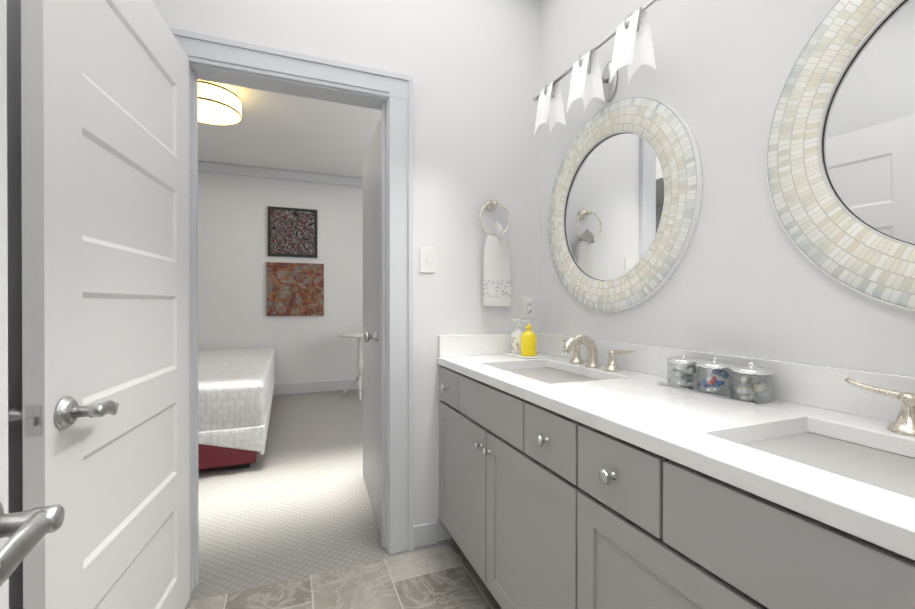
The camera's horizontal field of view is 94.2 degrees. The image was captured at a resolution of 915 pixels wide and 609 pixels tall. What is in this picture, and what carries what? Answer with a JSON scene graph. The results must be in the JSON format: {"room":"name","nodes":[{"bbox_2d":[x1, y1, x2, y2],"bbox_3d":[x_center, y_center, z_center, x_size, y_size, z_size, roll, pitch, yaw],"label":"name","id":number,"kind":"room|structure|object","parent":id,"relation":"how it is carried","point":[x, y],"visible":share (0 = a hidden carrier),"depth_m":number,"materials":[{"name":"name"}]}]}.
{"room":"bathroom","nodes":[
{"label":"bathroom","id":0,"kind":"room"},
{"bbox_2d":[7,0,22,608],"bbox_3d":[-0.855,-0.250,0.502,0.110,2.740,2.210,0,0,-22],"label":"wall","id":1,"kind":"structure","parent":0,"point":[14,231],"depth_m":0.92,"materials":[{"name":"paint"}]},
{"bbox_2d":[8,0,189,608],"bbox_3d":[-0.920,0.095,1.203,0.173,2.030,0.821,0,0,-15],"label":"bathroom door","id":2,"kind":"structure","parent":1,"relation":"in","point":[102,412],"depth_m":1.04,"materials":[{"name":"paint"}]},
{"bbox_2d":[198,171,362,383],"bbox_3d":[-2.551,-0.266,5.111,6.020,2.740,0.110,0,0,-22],"label":"wall","id":3,"kind":"structure","parent":0,"point":[233,257],"depth_m":5.18,"materials":[{"name":"paint"}]},
{"bbox_2d":[198,161,362,186],"bbox_3d":[-2.518,-1.581,5.022,5.800,0.110,0.070,0,0,-22],"label":"crown molding","id":4,"kind":"structure","parent":3,"relation":"attached to","point":[213,167],"depth_m":5.11,"materials":[{"name":"paint"}]},
{"bbox_2d":[268,206,316,257],"bbox_3d":[-2.028,-0.887,5.238,0.570,0.600,0.032,0,0,-22],"label":"picture","id":5,"kind":"object","parent":3,"relation":"attached to","point":[292,232],"visible":1,"depth_m":5.22},
{"bbox_2d":[266,262,323,315],"bbox_3d":[-1.999,-0.187,5.250,0.660,0.650,0.035,0,0,-22],"label":"picture","id":6,"kind":"object","parent":3,"relation":"attached to","point":[294,289],"visible":0.96,"depth_m":5.23},
{"bbox_2d":[273,379,362,394],"bbox_3d":[-2.527,1.039,5.055,5.800,0.130,0.019,0,0,-22],"label":"baseboard","id":7,"kind":"structure","parent":3,"relation":"attached to","point":[321,386],"depth_m":5.33,"materials":[{"name":"paint"}]},
{"bbox_2d":[198,80,380,177],"bbox_3d":[-1.863,-1.680,3.362,6.020,0.100,3.860,0,0,-22],"label":"ceiling","id":8,"kind":"structure","parent":0,"point":[274,130],"depth_m":4.10,"materials":[{"name":"paint"}]},
{"bbox_2d":[198,80,241,125],"bbox_3d":[-1.871,-1.529,3.165,0.470,0.200,0.470,0,0,-22],"label":"ceiling lamp","id":9,"kind":"object","parent":8,"relation":"attached to","point":[218,105],"visible":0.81,"depth_m":3.10,"materials":[{"name":"white fabric"}]},
{"bbox_2d":[188,389,455,602],"bbox_3d":[-1.855,1.160,3.353,6.020,0.100,3.900,0,0,-22],"label":"floor","id":10,"kind":"structure","parent":0,"point":[293,501],"depth_m":2.34,"materials":[{"name":"beige carpet"}]},
{"bbox_2d":[198,348,274,469],"bbox_3d":[-2.493,0.754,3.709,1.596,0.710,2.486,0,0,-22],"label":"bed","id":11,"kind":"object","parent":10,"relation":"on","point":[235,390],"visible":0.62,"depth_m":2.83,"materials":[{"name":"white fabric"}]},
{"bbox_2d":[338,333,362,399],"bbox_3d":[-1.175,0.732,5.115,0.500,0.757,0.500,0,0,-22],"label":"side table","id":12,"kind":"object","parent":10,"relation":"on","point":[359,376],"visible":0.77,"depth_m":5.09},
{"bbox_2d":[185,543,501,608],"bbox_3d":[0.022,1.169,0.832,1.980,0.100,2.170,0,0,-22],"label":"floor","id":13,"kind":"structure","parent":0,"point":[445,577],"depth_m":1.66,"materials":[{"name":"tile"}]},
{"bbox_2d":[439,364,914,608],"bbox_3d":[0.532,0.700,1.133,0.584,0.835,2.056,0,0,-22],"label":"bathroom vanity","id":14,"kind":"object","parent":13,"relation":"on","point":[564,483],"depth_m":0.91,"materials":[{"name":"grey wood"}]},
{"bbox_2d":[438,352,914,547],"bbox_3d":[0.544,0.265,1.137,0.558,0.035,2.056,0,0,-22],"label":"countertop","id":15,"kind":"structure","parent":14,"relation":"on","point":[698,427],"depth_m":0.88,"materials":[{"name":"white stone"}]},
{"bbox_2d":[503,319,545,358],"bbox_3d":[0.315,0.158,2.019,0.120,0.173,0.200,0,0,-22],"label":"tray","id":16,"kind":"object","parent":15,"relation":"on","point":[523,345],"visible":1,"depth_m":1.96,"materials":[{"name":"plastic"}]},
{"bbox_2d":[502,364,609,383],"bbox_3d":[0.342,0.344,1.611,0.344,0.149,0.524,0,0,-22],"label":"sink","id":17,"kind":"object","parent":15,"relation":"in","point":[551,373],"depth_m":1.73,"materials":[{"name":"white ceramic"}]},
{"bbox_2d":[562,334,634,370],"bbox_3d":[0.487,0.181,1.667,0.178,0.128,0.419,0,0,-22],"label":"faucet","id":18,"kind":"object","parent":15,"relation":"on","point":[573,342],"visible":1,"depth_m":1.65,"materials":[{"name":"silver metal"}]},
{"bbox_2d":[658,353,785,405],"bbox_3d":[0.726,0.198,1.197,0.100,0.098,0.310,0,0,-22],"label":"tray","id":19,"kind":"object","parent":15,"relation":"on","point":[710,384],"visible":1,"depth_m":1.16,"materials":[{"name":"clear glass"}]},
{"bbox_2d":[730,424,914,495],"bbox_3d":[0.720,0.347,0.653,0.344,0.149,0.524,0,0,-22],"label":"sink","id":20,"kind":"object","parent":15,"relation":"in","point":[874,461],"depth_m":0.81,"materials":[{"name":"white ceramic"}]},
{"bbox_2d":[845,377,914,435],"bbox_3d":[0.865,0.185,0.709,0.178,0.128,0.419,0,0,-22],"label":"faucet","id":21,"kind":"object","parent":15,"relation":"on","point":[903,422],"visible":1,"depth_m":0.83,"materials":[{"name":"silver metal"}]},
{"bbox_2d":[152,0,539,541],"bbox_3d":[-1.174,-0.254,1.623,6.020,2.740,0.110,0,0,-22],"label":"wall","id":22,"kind":"structure","parent":0,"point":[472,67],"depth_m":2.00,"materials":[{"name":"paint"}]},
{"bbox_2d":[169,27,412,595],"bbox_3d":[-0.688,0.043,1.812,0.987,2.145,0.154,0,0,-22],"label":"door frame","id":23,"kind":"structure","parent":22,"relation":"attached to","point":[389,95],"depth_m":1.89,"materials":[{"name":"paint"}]},
{"bbox_2d":[363,118,380,533],"bbox_3d":[-0.503,0.105,2.379,0.099,2.000,0.740,0,0,-19],"label":"bedroom door","id":24,"kind":"structure","parent":22,"relation":"in","point":[372,320],"depth_m":2.29,"materials":[{"name":"grey paint"}]},
{"bbox_2d":[413,521,437,536],"bbox_3d":[0.604,1.049,2.397,1.845,0.130,0.016,0,0,-22],"label":"baseboard","id":25,"kind":"structure","parent":22,"relation":"attached to","point":[432,527],"depth_m":1.96,"materials":[{"name":"paint"}]},
{"bbox_2d":[420,247,434,272],"bbox_3d":[-0.139,-0.205,1.966,0.072,0.116,0.010,0,0,-22],"label":"switch plate","id":26,"kind":"object","parent":22,"relation":"attached to","point":[427,260],"visible":1,"depth_m":1.97,"materials":[{"name":"plastic"}]},
{"bbox_2d":[438,333,537,355],"bbox_3d":[0.162,0.195,2.080,0.535,0.100,0.020,0,0,-22],"label":"backsplash","id":27,"kind":"structure","parent":22,"relation":"attached to","point":[472,344],"depth_m":2.04,"materials":[{"name":"white stone"}]},
{"bbox_2d":[479,200,510,306],"bbox_3d":[0.179,-0.251,2.042,0.165,0.521,0.124,0,0,-22],"label":"towel ring","id":28,"kind":"object","parent":22,"relation":"attached to","point":[496,272],"visible":1,"depth_m":2.03,"materials":[{"name":"white fabric"}]},
{"bbox_2d":[483,222,510,306],"bbox_3d":[0.190,-0.196,2.046,0.140,0.412,0.124,0,0,-22],"label":"towel","id":29,"kind":"object","parent":28,"relation":"hanging from","point":[496,251],"depth_m":2.03,"materials":[{"name":"fabric"}]},
{"bbox_2d":[522,295,533,317],"bbox_3d":[0.361,0.009,2.166,0.072,0.116,0.008,0,0,-22],"label":"electrical outlet plate","id":30,"kind":"object","parent":22,"relation":"attached to","point":[527,306],"visible":1,"depth_m":2.16,"materials":[{"name":"plastic"}]},
{"bbox_2d":[540,0,914,376],"bbox_3d":[0.884,-0.252,1.188,0.110,2.740,2.210,0,0,-22],"label":"wall","id":31,"kind":"structure","parent":0,"point":[747,279],"depth_m":1.26,"materials":[{"name":"paint"}]},
{"bbox_2d":[533,0,659,134],"bbox_3d":[0.534,-0.874,1.682,0.176,0.214,0.744,0,0,-22],"label":"sconce","id":32,"kind":"object","parent":31,"relation":"attached to","point":[633,51],"visible":1,"depth_m":1.64,"materials":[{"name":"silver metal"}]},
{"bbox_2d":[548,96,702,311],"bbox_3d":[0.604,-0.384,1.711,0.026,0.830,0.830,0,0,-22],"label":"mirror","id":33,"kind":"object","parent":31,"relation":"attached to","point":[625,203],"visible":0.98,"depth_m":1.62,"materials":[{"name":"tile"}]},
{"bbox_2d":[538,332,914,419],"bbox_3d":[0.794,0.198,1.235,0.020,0.100,2.056,0,0,-22],"label":"backsplash","id":34,"kind":"structure","parent":31,"relation":"attached to","point":[820,386],"depth_m":1.07,"materials":[{"name":"white stone"}]},
{"bbox_2d":[765,0,914,311],"bbox_3d":[0.982,-0.381,0.753,0.026,0.830,0.830,0,0,-22],"label":"mirror","id":35,"kind":"object","parent":31,"relation":"attached to","point":[840,161],"visible":1,"depth_m":0.96,"materials":[{"name":"tile"}]},
{"bbox_3d":[0.400,-0.248,-0.132,1.760,2.740,0.110,0,0,-22],"label":"wall","id":36,"kind":"structure","parent":0,"visible":0},
{"bbox_2d":[0,0,64,608],"bbox_3d":[-0.374,0.099,0.096,0.173,2.030,0.831,0,0,-22],"label":"entry door","id":37,"kind":"structure","parent":36,"relation":"in","point":[27,531],"depth_m":0.47,"materials":[{"name":"paint"}]}
]}

